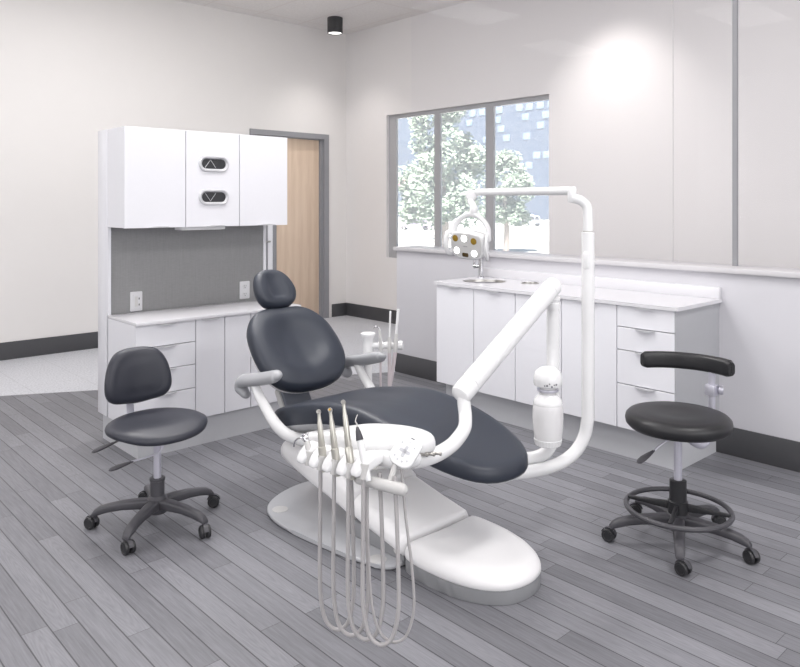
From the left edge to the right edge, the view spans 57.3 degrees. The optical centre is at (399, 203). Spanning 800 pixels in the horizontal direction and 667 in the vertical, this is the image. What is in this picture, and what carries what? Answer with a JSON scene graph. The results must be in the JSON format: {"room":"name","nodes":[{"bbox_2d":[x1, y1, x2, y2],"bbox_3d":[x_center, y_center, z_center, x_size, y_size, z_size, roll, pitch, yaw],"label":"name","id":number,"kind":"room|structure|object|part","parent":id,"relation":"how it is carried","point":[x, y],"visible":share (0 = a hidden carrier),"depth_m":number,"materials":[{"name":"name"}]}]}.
{"room":"dental clinic","nodes":[
{"label":"dental clinic","id":0,"kind":"room"},
{"bbox_2d":[0,0,345,342],"bbox_3d":[-3.962,-0.366,6.269,9.075,3.533,0.120,0,0,-43],"label":"wall","id":1,"kind":"structure","parent":0,"point":[71,71],"depth_m":7.11,"materials":[{"name":"paint"}]},
{"bbox_2d":[0,303,345,360],"bbox_3d":[-3.962,1.321,6.180,8.955,0.158,0.012,0,0,-43],"label":"baseboard","id":2,"kind":"structure","parent":1,"relation":"attached to","point":[74,342],"depth_m":6.84,"materials":[{"name":"plastic"}]},
{"bbox_2d":[250,128,328,317],"bbox_3d":[-1.317,0.275,8.674,1.106,2.250,0.112,0,0,-43],"label":"door","id":3,"kind":"structure","parent":1,"relation":"in","point":[299,249],"depth_m":8.86,"materials":[{"name":"brown wood"}]},
{"bbox_3d":[-1.510,0.250,8.505,0.072,1.580,0.010,0,0,-43],"label":"lite pane","id":4,"kind":"part","parent":3,"relation":"part of","materials":[{"name":"glass"}]},
{"bbox_3d":[-1.504,0.250,8.508,0.155,1.640,0.017,0,0,-43],"label":"lite frame","id":5,"kind":"part","parent":3,"relation":"part of","materials":[{"name":"metal"}]},
{"bbox_2d":[177,0,470,33],"bbox_3d":[-0.425,-2.173,2.434,9.075,0.080,10.555,0,0,-43],"label":"ceiling","id":6,"kind":"structure","parent":0,"point":[357,15],"depth_m":8.00,"materials":[{"name":"paint"}]},
{"bbox_2d":[327,16,342,34],"bbox_3d":[-0.745,-2.043,8.400,0.176,0.180,0.176,0,0,-43],"label":"ceiling light","id":7,"kind":"object","parent":6,"relation":"attached to","point":[334,23],"visible":1,"depth_m":8.33,"materials":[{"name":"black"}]},
{"bbox_2d":[0,315,799,666],"bbox_3d":[-0.426,1.400,2.420,9.055,0.001,10.535,0,0,-43],"label":"floor","id":8,"kind":"structure","parent":0,"point":[245,594],"depth_m":2.82,"materials":[{"name":"grey wood"}]},
{"bbox_2d":[108,318,194,458],"bbox_3d":[-1.431,1.034,4.235,0.355,0.733,0.404,0,0,-43],"label":"base cabinet","id":9,"kind":"object","parent":8,"relation":"on","point":[175,340],"visible":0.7,"depth_m":4.14,"materials":[{"name":"grey laminate"}]},
{"bbox_3d":[-1.567,0.955,4.124,0.004,0.575,0.383,0,0,-43],"label":"panel","id":10,"kind":"part","parent":9,"relation":"part of","materials":[{"name":"white laminate"}]},
{"bbox_3d":[-1.314,0.730,4.109,0.350,0.121,0.018,0,0,-43],"label":"drawer","id":11,"kind":"part","parent":9,"relation":"part of","materials":[{"name":"white laminate"}]},
{"bbox_3d":[-1.314,1.150,4.109,0.350,0.179,0.018,0,0,-43],"label":"drawer","id":12,"kind":"part","parent":9,"relation":"part of","materials":[{"name":"white laminate"}]},
{"bbox_3d":[-1.301,0.799,4.095,0.118,0.008,0.022,0,0,-43],"label":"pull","id":13,"kind":"part","parent":9,"relation":"part of","materials":[{"name":"metal"}]},
{"bbox_3d":[-1.301,0.673,4.095,0.118,0.008,0.022,0,0,-43],"label":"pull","id":14,"kind":"part","parent":9,"relation":"part of","materials":[{"name":"metal"}]},
{"bbox_3d":[-1.314,0.858,4.109,0.350,0.125,0.018,0,0,-43],"label":"drawer","id":15,"kind":"part","parent":9,"relation":"part of","materials":[{"name":"white laminate"}]},
{"bbox_3d":[-1.314,0.991,4.109,0.350,0.130,0.018,0,0,-43],"label":"drawer","id":16,"kind":"part","parent":9,"relation":"part of","materials":[{"name":"white laminate"}]},
{"bbox_2d":[108,300,300,326],"bbox_3d":[-1.167,0.657,4.482,1.082,0.019,0.400,0,0,-43],"label":"countertop","id":17,"kind":"structure","parent":9,"relation":"on","point":[137,319],"depth_m":4.33,"materials":[{"name":"laminate"}]},
{"bbox_2d":[84,346,219,555],"bbox_3d":[-1.043,1.030,3.219,0.559,0.739,0.586,0,0,-43],"label":"stool","id":18,"kind":"object","parent":8,"relation":"on","point":[133,375],"visible":1,"depth_m":3.19,"materials":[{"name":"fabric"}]},
{"bbox_3d":[-1.205,1.315,3.174,0.247,0.063,0.050,0,0,-10],"label":"leg","id":19,"kind":"part","parent":18,"relation":"part of","materials":[{"name":"plastic"}]},
{"bbox_3d":[-1.208,0.787,3.363,0.308,0.252,0.091,0,0,-43],"label":"backrest","id":20,"kind":"part","parent":18,"relation":"part of","materials":[{"name":"leather"}]},
{"bbox_3d":[-1.081,1.315,3.053,0.050,0.063,0.247,0,0,8],"label":"leg","id":21,"kind":"part","parent":18,"relation":"part of","materials":[{"name":"plastic"}]},
{"bbox_3d":[-1.128,1.315,3.330,0.050,0.063,0.247,0,0,-28],"label":"leg","id":22,"kind":"part","parent":18,"relation":"part of","materials":[{"name":"plastic"}]},
{"bbox_3d":[-1.077,1.053,3.135,0.134,0.098,0.044,0,0,-29],"label":"lever","id":23,"kind":"part","parent":18,"relation":"part of","materials":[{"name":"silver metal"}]},
{"bbox_3d":[-1.060,0.970,3.199,0.428,0.071,0.364,0,0,-43],"label":"seat","id":24,"kind":"part","parent":18,"relation":"part of","materials":[{"name":"leather"}]},
{"bbox_3d":[-0.927,1.315,3.134,0.247,0.063,0.050,0,0,26],"label":"leg","id":25,"kind":"part","parent":18,"relation":"part of","materials":[{"name":"plastic"}]},
{"bbox_3d":[-0.956,1.315,3.305,0.050,0.063,0.247,0,0,44],"label":"leg","id":26,"kind":"part","parent":18,"relation":"part of","materials":[{"name":"plastic"}]},
{"bbox_2d":[98,129,265,442],"bbox_3d":[-1.358,0.482,4.681,1.070,1.835,0.154,0,0,-43],"label":"panel","id":27,"kind":"object","parent":8,"relation":"on","point":[172,268],"visible":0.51,"depth_m":4.50,"materials":[{"name":"white laminate"}]},
{"bbox_2d":[130,291,141,310],"bbox_3d":[-1.576,0.583,4.380,0.074,0.116,0.013,0,0,-43],"label":"wall outlet","id":28,"kind":"object","parent":27,"relation":"attached to","point":[135,297],"visible":1,"depth_m":4.37,"materials":[{"name":"grey plastic"}]},
{"bbox_2d":[107,126,184,228],"bbox_3d":[-1.482,-0.148,4.300,0.366,0.573,0.273,0,0,-43],"label":"upper cabinet","id":29,"kind":"object","parent":27,"relation":"attached to","point":[146,166],"visible":1,"depth_m":4.21,"materials":[{"name":"white laminate"}]},
{"bbox_3d":[-1.382,0.133,4.221,0.130,0.008,0.022,0,0,-43],"label":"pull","id":30,"kind":"part","parent":29,"relation":"part of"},
{"bbox_2d":[185,130,238,226],"bbox_3d":[-1.215,-0.148,4.546,0.359,0.573,0.273,0,0,-43],"label":"upper cabinet","id":31,"kind":"object","parent":27,"relation":"attached to","point":[211,158],"visible":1,"depth_m":4.45,"materials":[{"name":"white laminate"}]},
{"bbox_2d":[175,226,224,229],"bbox_3d":[-1.225,0.148,4.495,0.300,0.023,0.100,0,0,-43],"label":"light","id":32,"kind":"object","parent":31,"relation":"attached to","point":[213,227],"visible":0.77,"depth_m":4.45,"materials":[{"name":"white plastic"}]},
{"bbox_3d":[-1.134,-0.041,4.463,0.162,0.062,0.002,0,0,-43],"label":"slot plate","id":33,"kind":"part","parent":31,"relation":"part of","materials":[{"name":"plastic"}]},
{"bbox_3d":[-1.134,-0.243,4.463,0.162,0.062,0.002,0,0,-43],"label":"slot plate","id":34,"kind":"part","parent":31,"relation":"part of","materials":[{"name":"plastic"}]},
{"bbox_2d":[240,281,249,298],"bbox_3d":[-1.035,0.574,4.882,0.074,0.116,0.010,0,0,-43],"label":"wall outlet","id":35,"kind":"object","parent":27,"relation":"attached to","point":[244,285],"visible":1,"depth_m":4.88,"materials":[{"name":"plastic"}]},
{"bbox_2d":[239,134,286,225],"bbox_3d":[-0.951,-0.148,4.790,0.358,0.573,0.273,0,0,-43],"label":"upper cabinet","id":36,"kind":"object","parent":27,"relation":"attached to","point":[262,159],"visible":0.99,"depth_m":4.69,"materials":[{"name":"white laminate"}]},
{"bbox_2d":[194,317,223,445],"bbox_3d":[-1.231,1.034,4.419,0.187,0.733,0.404,0,0,-43],"label":"base cabinet","id":37,"kind":"object","parent":8,"relation":"on","point":[209,333],"visible":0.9,"depth_m":4.29,"materials":[{"name":"grey laminate"}]},
{"bbox_2d":[223,314,249,438],"bbox_3d":[-1.105,1.034,4.550,0.177,0.733,0.383,0,0,-43],"label":"base cabinet","id":38,"kind":"object","parent":8,"relation":"on","point":[236,351],"visible":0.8,"depth_m":4.40,"materials":[{"name":"grey laminate"}]},
{"bbox_2d":[249,313,278,431],"bbox_3d":[-0.912,1.034,4.727,0.346,0.733,0.383,0,0,-43],"label":"base cabinet","id":39,"kind":"object","parent":8,"relation":"on","point":[257,421],"visible":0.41,"depth_m":4.52,"materials":[{"name":"grey laminate"}]},
{"bbox_2d":[234,269,540,605],"bbox_3d":[-0.138,0.873,3.230,0.728,1.055,1.755,0,0,-43],"label":"dental chair","id":40,"kind":"object","parent":8,"relation":"on","point":[294,350],"visible":0.88,"depth_m":3.04,"materials":[{"name":"grey plastic"}]},
{"bbox_3d":[-0.647,0.825,3.346,0.076,0.174,0.358,0,0,-43],"label":"armrest","id":41,"kind":"part","parent":40,"relation":"part of","materials":[{"name":"plastic"}]},
{"bbox_2d":[253,269,295,308],"bbox_3d":[-0.665,0.446,3.818,0.235,0.202,0.162,0,0,-43],"label":"cushion","id":42,"kind":"object","parent":40,"relation":"on","point":[273,289],"depth_m":3.78,"materials":[{"name":"grey leather"}]},
{"bbox_2d":[246,306,344,392],"bbox_3d":[-0.524,0.721,3.666,0.500,0.375,0.364,0,0,-43],"label":"backrest cushion","id":43,"kind":"object","parent":40,"relation":"on","point":[296,341],"depth_m":3.61,"materials":[{"name":"grey leather"}]},
{"bbox_3d":[-0.172,1.389,3.284,0.671,0.017,0.930,0,0,-43],"label":"plate","id":44,"kind":"part","parent":40,"relation":"part of","materials":[{"name":"plastic"}]},
{"bbox_3d":[-0.090,1.013,3.195,0.330,0.204,0.780,0,0,-43],"label":"seat frame","id":45,"kind":"part","parent":40,"relation":"part of","materials":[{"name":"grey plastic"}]},
{"bbox_3d":[-0.195,0.825,3.763,0.076,0.174,0.358,0,0,-43],"label":"armrest","id":46,"kind":"part","parent":40,"relation":"part of","materials":[{"name":"plastic"}]},
{"bbox_2d":[361,331,402,387],"bbox_3d":[-0.106,0.884,3.656,0.221,0.431,0.395,0,0,4],"label":"holder","id":47,"kind":"object","parent":40,"relation":"attached to","point":[369,345],"visible":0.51,"depth_m":3.80,"materials":[{"name":"white plastic"}]},
{"bbox_3d":[-0.118,0.935,3.651,0.061,0.330,0.394,0,0,-13],"label":"post","id":48,"kind":"part","parent":47,"relation":"part of","materials":[{"name":"white ceramic"}]},
{"bbox_3d":[-0.167,0.737,3.820,0.077,0.136,0.077,0,0,-43],"label":"knob","id":49,"kind":"part","parent":47,"relation":"part of","materials":[{"name":"plastic"}]},
{"bbox_2d":[373,326,381,386],"bbox_3d":[-0.136,0.856,3.681,0.048,0.447,0.273,0,0,9],"label":"syringe","id":50,"kind":"object","parent":47,"relation":"attached to","point":[379,330],"visible":0.51,"depth_m":3.79,"materials":[{"name":"grey plastic"}]},
{"bbox_2d":[387,311,390,385],"bbox_3d":[-0.110,0.818,3.683,0.052,0.527,0.285,0,0,19],"label":"saliva ejector","id":51,"kind":"object","parent":47,"relation":"attached to","point":[389,336],"visible":0.6,"depth_m":3.79,"materials":[{"name":"grey plastic"}]},
{"bbox_2d":[389,309,399,385],"bbox_3d":[-0.108,0.814,3.691,0.096,0.538,0.296,0,0,27],"label":"suction tip","id":52,"kind":"object","parent":47,"relation":"attached to","point":[395,345],"visible":0.51,"depth_m":3.79,"materials":[{"name":"grey plastic"}]},
{"bbox_3d":[0.003,0.738,3.820,0.025,0.048,0.048,0,0,0],"label":"knob","id":53,"kind":"part","parent":47,"relation":"part of","materials":[{"name":"plastic"}]},
{"bbox_2d":[275,386,527,483],"bbox_3d":[-0.017,0.939,3.115,0.492,0.226,1.267,0,0,-43],"label":"seat cushion","id":54,"kind":"object","parent":40,"relation":"on","point":[491,453],"depth_m":2.95,"materials":[{"name":"grey leather"}]},
{"bbox_2d":[297,278,561,643],"bbox_3d":[0.189,0.797,2.662,0.461,0.979,1.232,0,0,40],"label":"dental delivery unit","id":55,"kind":"object","parent":40,"relation":"attached to","point":[394,447],"visible":0.84,"depth_m":2.33,"materials":[{"name":"white plastic"}]},
{"bbox_2d":[293,433,311,450],"bbox_3d":[-0.305,0.772,2.334,0.027,0.086,0.111,0,0,-43],"label":"syringe","id":56,"kind":"object","parent":55,"relation":"attached to","point":[305,438],"visible":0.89,"depth_m":2.32,"materials":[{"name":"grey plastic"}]},
{"bbox_2d":[316,409,355,631],"bbox_3d":[-0.199,0.975,2.260,0.132,0.671,0.045,0,0,12],"label":"dental handpiece","id":57,"kind":"object","parent":55,"relation":"attached to","point":[321,442],"visible":0.88,"depth_m":2.25,"materials":[{"name":"beige metal"}]},
{"bbox_2d":[328,408,369,637],"bbox_3d":[-0.156,0.962,2.217,0.140,0.680,0.047,0,0,14],"label":"dental handpiece","id":58,"kind":"object","parent":55,"relation":"attached to","point":[335,454],"visible":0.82,"depth_m":2.21,"materials":[{"name":"beige metal"}]},
{"bbox_2d":[341,400,384,641],"bbox_3d":[-0.113,0.940,2.177,0.147,0.700,0.052,0,0,18],"label":"dental handpiece","id":59,"kind":"object","parent":55,"relation":"attached to","point":[349,454],"visible":0.98,"depth_m":2.16,"materials":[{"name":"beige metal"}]},
{"bbox_2d":[302,423,435,495],"bbox_3d":[-0.090,0.783,2.326,0.269,0.136,0.448,0,0,-43],"label":"tray","id":60,"kind":"object","parent":55,"relation":"on","point":[385,446],"depth_m":2.21,"materials":[{"name":"white plastic"}]},
{"bbox_2d":[355,414,400,646],"bbox_3d":[-0.069,0.960,2.149,0.150,0.657,0.054,0,0,19],"label":"ultrasonic scaler","id":61,"kind":"object","parent":55,"relation":"attached to","point":[359,438],"visible":0.99,"depth_m":2.13,"materials":[{"name":"plastic"}]},
{"bbox_2d":[394,441,415,462],"bbox_3d":[0.014,0.738,2.179,0.053,0.052,0.043,0,0,-43],"label":"print","id":62,"kind":"object","parent":55,"relation":"on","point":[404,451],"depth_m":2.18},
{"bbox_3d":[0.155,0.736,2.409,0.097,0.149,0.443,0,0,27],"label":"curved arm","id":63,"kind":"part","parent":55,"relation":"part of","materials":[{"name":"white ceramic"}]},
{"bbox_3d":[0.428,0.507,2.825,0.078,0.400,0.675,0,0,42],"label":"spring arm","id":64,"kind":"part","parent":55,"relation":"part of","materials":[{"name":"metal"}]},
{"bbox_3d":[0.453,0.746,3.058,0.421,0.691,0.059,0,0,2],"label":"post","id":65,"kind":"part","parent":55,"relation":"part of","materials":[{"name":"plastic"}]},
{"bbox_2d":[532,387,562,448],"bbox_3d":[0.599,0.856,2.967,0.123,0.240,0.123,0,0,-43],"label":"water bottle","id":66,"kind":"object","parent":55,"relation":"attached to","point":[547,414],"visible":0.94,"depth_m":2.92,"materials":[{"name":"white plastic"}]},
{"bbox_2d":[533,366,561,388],"bbox_3d":[0.612,0.698,2.980,0.151,0.079,0.117,0,0,-43],"label":"cap","id":67,"kind":"object","parent":55,"relation":"on","point":[549,377],"depth_m":2.93,"materials":[{"name":"white plastic"}]},
{"bbox_2d":[443,186,594,479],"bbox_3d":[0.376,0.527,3.217,0.582,1.203,0.818,0,0,-43],"label":"light","id":68,"kind":"object","parent":40,"relation":"attached to","point":[465,243],"visible":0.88,"depth_m":3.06,"materials":[{"name":"white plastic"}]},
{"bbox_3d":[0.245,0.192,3.629,0.070,0.132,0.035,0,0,-22],"label":"handle","id":69,"kind":"part","parent":68,"relation":"part of","materials":[{"name":"plastic"}]},
{"bbox_3d":[0.320,0.203,3.548,0.175,0.124,0.027,0,0,38],"label":"plate","id":70,"kind":"part","parent":68,"relation":"part of","materials":[{"name":"grey plastic"}]},
{"bbox_3d":[0.415,0.210,3.496,0.019,0.131,0.076,0,0,12],"label":"handle","id":71,"kind":"part","parent":68,"relation":"part of","materials":[{"name":"plastic"}]},
{"bbox_3d":[0.555,-0.056,3.353,0.037,0.037,0.654,0,0,-34],"label":"arm","id":72,"kind":"part","parent":68,"relation":"part of","materials":[{"name":"metal"}]},
{"bbox_3d":[0.489,0.624,3.027,0.661,1.008,0.121,0,0,-4],"label":"post","id":73,"kind":"part","parent":68,"relation":"part of","materials":[{"name":"metal"}]},
{"bbox_2d":[583,252,588,268],"bbox_3d":[0.779,0.237,3.061,0.026,0.074,0.019,0,0,33],"label":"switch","id":74,"kind":"object","parent":68,"relation":"attached to","point":[585,254],"depth_m":3.05,"materials":[{"name":"white plastic"}]},
{"bbox_2d":[437,282,497,408],"bbox_3d":[0.549,0.977,5.097,0.536,0.846,0.341,0,0,-43],"label":"base cabinet","id":75,"kind":"object","parent":8,"relation":"on","point":[455,305],"visible":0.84,"depth_m":4.93,"materials":[{"name":"grey laminate"}]},
{"bbox_3d":[0.374,0.891,4.936,0.018,0.669,0.337,0,0,-43],"label":"cabinet door","id":76,"kind":"part","parent":75,"relation":"part of","materials":[{"name":"white laminate"}]},
{"bbox_2d":[474,289,520,426],"bbox_3d":[0.781,0.977,4.845,0.536,0.846,0.343,0,0,-43],"label":"base cabinet","id":77,"kind":"object","parent":8,"relation":"on","point":[493,310],"visible":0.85,"depth_m":4.68,"materials":[{"name":"grey laminate"}]},
{"bbox_2d":[434,268,721,311],"bbox_3d":[1.022,0.563,4.588,0.528,0.186,1.760,0,0,-43],"label":"countertop","id":78,"kind":"structure","parent":77,"relation":"on","point":[625,292],"depth_m":4.44,"materials":[{"name":"laminate"}]},
{"bbox_2d":[473,258,483,277],"bbox_3d":[0.590,0.394,5.274,0.068,0.280,0.185,0,0,-19],"label":"faucet","id":79,"kind":"object","parent":78,"relation":"on","point":[479,266],"visible":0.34,"depth_m":5.29,"materials":[{"name":"silver metal"}]},
{"bbox_2d":[464,279,505,282],"bbox_3d":[0.584,0.597,5.068,0.304,0.118,0.304,0,0,-43],"label":"sink basin","id":80,"kind":"object","parent":78,"relation":"in","point":[465,280],"depth_m":5.19,"materials":[{"name":"metal"}]},
{"bbox_2d":[516,293,566,439],"bbox_3d":[1.012,0.977,4.594,0.536,0.846,0.341,0,0,-43],"label":"base cabinet","id":81,"kind":"object","parent":8,"relation":"on","point":[531,350],"visible":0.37,"depth_m":4.47,"materials":[{"name":"grey laminate"}]},
{"bbox_3d":[0.838,0.891,4.433,0.018,0.669,0.336,0,0,-43],"label":"cabinet door","id":82,"kind":"part","parent":81,"relation":"part of","materials":[{"name":"white laminate"}]},
{"bbox_2d":[562,299,621,454],"bbox_3d":[1.252,0.977,4.335,0.536,0.846,0.364,0,0,-43],"label":"base cabinet","id":83,"kind":"object","parent":8,"relation":"on","point":[606,435],"visible":0.47,"depth_m":4.14,"materials":[{"name":"grey laminate"}]},
{"bbox_2d":[617,303,718,469],"bbox_3d":[1.490,0.977,4.077,0.536,0.846,0.338,0,0,-43],"label":"base cabinet","id":84,"kind":"object","parent":8,"relation":"on","point":[639,330],"visible":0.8,"depth_m":3.94,"materials":[{"name":"grey laminate"}]},
{"bbox_3d":[1.301,0.679,3.903,0.022,0.008,0.115,0,0,-43],"label":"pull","id":85,"kind":"part","parent":84,"relation":"part of","materials":[{"name":"metal"}]},
{"bbox_3d":[1.301,0.560,3.903,0.022,0.008,0.115,0,0,-43],"label":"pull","id":86,"kind":"part","parent":84,"relation":"part of","materials":[{"name":"metal"}]},
{"bbox_3d":[1.301,0.990,3.903,0.022,0.008,0.115,0,0,-43],"label":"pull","id":87,"kind":"part","parent":84,"relation":"part of","materials":[{"name":"metal"}]},
{"bbox_3d":[1.315,0.614,3.916,0.018,0.114,0.333,0,0,-43],"label":"drawer","id":88,"kind":"part","parent":84,"relation":"part of","materials":[{"name":"white laminate"}]},
{"bbox_3d":[1.315,0.736,3.916,0.018,0.121,0.333,0,0,-43],"label":"drawer","id":89,"kind":"part","parent":84,"relation":"part of","materials":[{"name":"white laminate"}]},
{"bbox_3d":[1.315,0.891,3.916,0.018,0.180,0.333,0,0,-43],"label":"drawer","id":90,"kind":"part","parent":84,"relation":"part of","materials":[{"name":"white laminate"}]},
{"bbox_3d":[1.315,1.106,3.916,0.018,0.239,0.333,0,0,-43],"label":"drawer","id":91,"kind":"part","parent":84,"relation":"part of","materials":[{"name":"white laminate"}]},
{"bbox_3d":[1.611,0.891,3.961,0.514,0.674,0.004,0,0,-43],"label":"panel","id":92,"kind":"part","parent":84,"relation":"part of","materials":[{"name":"grey laminate"}]},
{"bbox_2d":[601,351,760,576],"bbox_3d":[1.174,1.030,3.037,0.572,0.740,0.595,0,0,-43],"label":"stool","id":93,"kind":"object","parent":8,"relation":"on","point":[696,425],"visible":1,"depth_m":3.01,"materials":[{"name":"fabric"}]},
{"bbox_3d":[0.998,1.315,3.034,0.254,0.063,0.050,0,0,1],"label":"leg","id":94,"kind":"part","parent":93,"relation":"part of","materials":[{"name":"plastic"}]},
{"bbox_3d":[1.107,1.315,3.176,0.050,0.063,0.254,0,0,-17],"label":"leg","id":95,"kind":"part","parent":93,"relation":"part of","materials":[{"name":"plastic"}]},
{"bbox_3d":[1.075,0.992,3.012,0.087,0.052,0.009,0,0,-18],"label":"lever","id":96,"kind":"part","parent":93,"relation":"part of","materials":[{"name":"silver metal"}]},
{"bbox_3d":[1.100,1.315,2.887,0.050,0.063,0.254,0,0,19],"label":"leg","id":97,"kind":"part","parent":93,"relation":"part of","materials":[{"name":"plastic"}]},
{"bbox_3d":[1.150,0.896,3.030,0.420,0.068,0.420,0,0,-43],"label":"seat","id":98,"kind":"part","parent":93,"relation":"part of","materials":[{"name":"leather"}]},
{"bbox_3d":[1.275,1.315,3.117,0.254,0.063,0.050,0,0,-35],"label":"leg","id":99,"kind":"part","parent":93,"relation":"part of","materials":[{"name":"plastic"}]},
{"bbox_3d":[1.271,1.315,2.938,0.254,0.063,0.050,0,0,37],"label":"leg","id":100,"kind":"part","parent":93,"relation":"part of","materials":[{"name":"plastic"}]},
{"bbox_2d":[346,0,799,310],"bbox_3d":[2.906,-0.366,5.426,0.120,3.533,10.436,0,0,-43],"label":"wall","id":101,"kind":"structure","parent":0,"point":[639,92],"depth_m":6.39,"materials":[{"name":"paint"}]},
{"bbox_2d":[346,303,396,323],"bbox_3d":[2.862,1.321,5.376,0.012,0.158,10.423,0,0,-43],"label":"baseboard","id":102,"kind":"structure","parent":101,"relation":"attached to","point":[355,310],"depth_m":8.86,"materials":[{"name":"plastic"}]},
{"bbox_2d":[389,95,548,257],"bbox_3d":[0.688,-0.205,7.824,0.030,1.679,2.382,0,0,-43],"label":"window","id":103,"kind":"structure","parent":101,"relation":"in","point":[490,107],"depth_m":8.08,"materials":[{"name":"grey metal"}]},
{"bbox_2d":[732,0,737,265],"bbox_3d":[2.300,-0.887,3.822,0.020,2.491,6.500,0,0,-43],"label":"trim","id":104,"kind":"structure","parent":101,"relation":"attached to","point":[734,2],"depth_m":4.21,"materials":[{"name":"grey metal"}]},
{"bbox_2d":[397,251,799,441],"bbox_3d":[2.669,0.894,3.356,0.220,1.012,7.714,0,0,-43],"label":"wall partition","id":105,"kind":"structure","parent":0,"point":[759,316],"depth_m":4.06,"materials":[{"name":"paint"}]},
{"bbox_2d":[393,246,799,278],"bbox_3d":[2.662,0.373,3.363,0.272,0.030,7.734,0,0,-43],"label":"trim","id":106,"kind":"structure","parent":105,"relation":"on","point":[628,262],"depth_m":4.50,"materials":[{"name":"paint"}]},
{"bbox_2d":[395,353,799,472],"bbox_3d":[2.661,1.321,3.356,0.232,0.158,7.726,0,0,-43],"label":"baseboard","id":107,"kind":"structure","parent":105,"relation":"attached to","point":[779,452],"depth_m":4.00,"materials":[{"name":"plastic"}]},
{"bbox_2d":[483,268,720,298],"bbox_3d":[1.208,0.502,4.758,0.026,0.064,1.746,0,0,-43],"label":"backsplash","id":108,"kind":"structure","parent":105,"relation":"attached to","point":[601,282],"depth_m":4.57,"materials":[{"name":"laminate"}]},
{"label":"outside","id":109,"kind":"structure","parent":0,"visible":0},
{"bbox_2d":[398,217,548,252],"bbox_3d":[-19.500,3.700,165.663,184.045,0.200,390.000,0,0,-43],"label":"ground","id":110,"kind":"structure","parent":109,"point":[532,238],"depth_m":80.77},
{"bbox_2d":[398,220,431,229],"bbox_3d":[2.102,2.875,100.972,4.600,1.450,1.800,0,0,9],"label":"car","id":111,"kind":"object","parent":110,"relation":"on","point":[413,225],"visible":0.71,"depth_m":100.12,"materials":[{"name":"paint"}]},
{"bbox_2d":[425,172,454,220],"bbox_3d":[4.188,-0.210,74.572,4.229,7.747,3.934,0,0,-43],"label":"tree","id":112,"kind":"object","parent":110,"relation":"on","point":[448,187],"visible":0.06,"depth_m":73.90,"materials":[{"name":"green plant"}]},
{"bbox_2d":[398,110,485,246],"bbox_3d":[2.250,-1.708,40.176,5.467,10.737,5.361,0,0,7],"label":"tree","id":113,"kind":"object","parent":110,"relation":"on","point":[421,181],"visible":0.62,"depth_m":39.37,"materials":[{"name":"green plant"}]},
{"bbox_2d":[398,100,548,219],"bbox_3d":[15.217,-17.500,194.281,14.200,42.200,205.000,0,0,-43],"label":"office building","id":114,"kind":"structure","parent":110,"relation":"on","point":[523,128],"depth_m":170.65,"materials":[{"name":"blue stone"}]},
{"bbox_3d":[17.178,-20.100,181.844,0.220,1.500,1.900,0,0,-43],"label":"window panel","id":115,"kind":"part","parent":114,"relation":"part of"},
{"bbox_3d":[17.938,-22.350,181.020,0.220,1.500,1.900,0,0,-43],"label":"window panel","id":116,"kind":"part","parent":114,"relation":"part of","materials":[{"name":"glass"}]},
{"bbox_3d":[19.996,-22.350,178.789,0.220,1.500,1.900,0,0,-43],"label":"window panel","id":117,"kind":"part","parent":114,"relation":"part of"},
{"bbox_3d":[23.322,-20.100,175.183,0.220,1.500,1.900,0,0,-43],"label":"window panel","id":118,"kind":"part","parent":114,"relation":"part of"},
{"bbox_3d":[23.746,-22.350,174.723,0.220,1.500,1.900,0,0,-43],"label":"window panel","id":119,"kind":"part","parent":114,"relation":"part of","materials":[{"name":"glass"}]},
{"bbox_3d":[24.074,-17.850,174.367,0.220,1.500,1.900,0,0,-43],"label":"window panel","id":120,"kind":"part","parent":114,"relation":"part of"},
{"bbox_3d":[25.179,-15.600,173.169,0.220,1.500,1.900,0,0,-43],"label":"window panel","id":121,"kind":"part","parent":114,"relation":"part of","materials":[{"name":"glass"}]},
{"bbox_3d":[27.789,-22.350,170.339,0.220,1.500,1.900,0,0,-43],"label":"window panel","id":122,"kind":"part","parent":114,"relation":"part of","materials":[{"name":"glass"}]},
{"bbox_3d":[28.961,-20.100,169.069,0.220,1.500,1.900,0,0,-43],"label":"window panel","id":123,"kind":"part","parent":114,"relation":"part of","materials":[{"name":"glass"}]},
{"bbox_3d":[29.188,-15.600,168.822,0.220,1.500,1.900,0,0,-43],"label":"window panel","id":124,"kind":"part","parent":114,"relation":"part of","materials":[{"name":"glass"}]},
{"bbox_3d":[29.611,-8.850,168.364,0.220,1.500,1.900,0,0,-43],"label":"window panel","id":125,"kind":"part","parent":114,"relation":"part of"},
{"bbox_3d":[29.727,-22.350,168.237,0.220,1.500,1.900,0,0,-43],"label":"window panel","id":126,"kind":"part","parent":114,"relation":"part of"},
{"bbox_3d":[31.138,-11.100,166.708,0.220,1.500,1.900,0,0,-43],"label":"window panel","id":127,"kind":"part","parent":114,"relation":"part of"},
{"bbox_3d":[31.791,-22.350,166.000,0.220,1.500,1.900,0,0,-43],"label":"window panel","id":128,"kind":"part","parent":114,"relation":"part of","materials":[{"name":"glass"}]},
{"bbox_3d":[31.829,-17.850,165.959,0.220,1.500,1.900,0,0,-43],"label":"window panel","id":129,"kind":"part","parent":114,"relation":"part of","materials":[{"name":"glass"}]},
{"bbox_3d":[32.866,-20.100,164.834,0.220,1.500,1.900,0,0,-43],"label":"window panel","id":130,"kind":"part","parent":114,"relation":"part of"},
{"bbox_3d":[33.017,-11.100,164.671,0.220,1.500,1.900,0,0,-43],"label":"window panel","id":131,"kind":"part","parent":114,"relation":"part of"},
{"bbox_2d":[478,149,534,250],"bbox_3d":[7.964,-0.279,54.253,4.397,7.886,4.427,0,0,-43],"label":"tree","id":132,"kind":"object","parent":110,"relation":"on","point":[510,209],"visible":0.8,"depth_m":53.91,"materials":[{"name":"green plant"}]},
{"bbox_2d":[520,215,542,225],"bbox_3d":[20.627,2.725,118.057,4.600,1.750,1.800,0,0,2],"label":"car","id":133,"kind":"object","parent":110,"relation":"on","point":[536,220],"visible":0.47,"depth_m":117.17,"materials":[{"name":"silver metal"}]}
]}

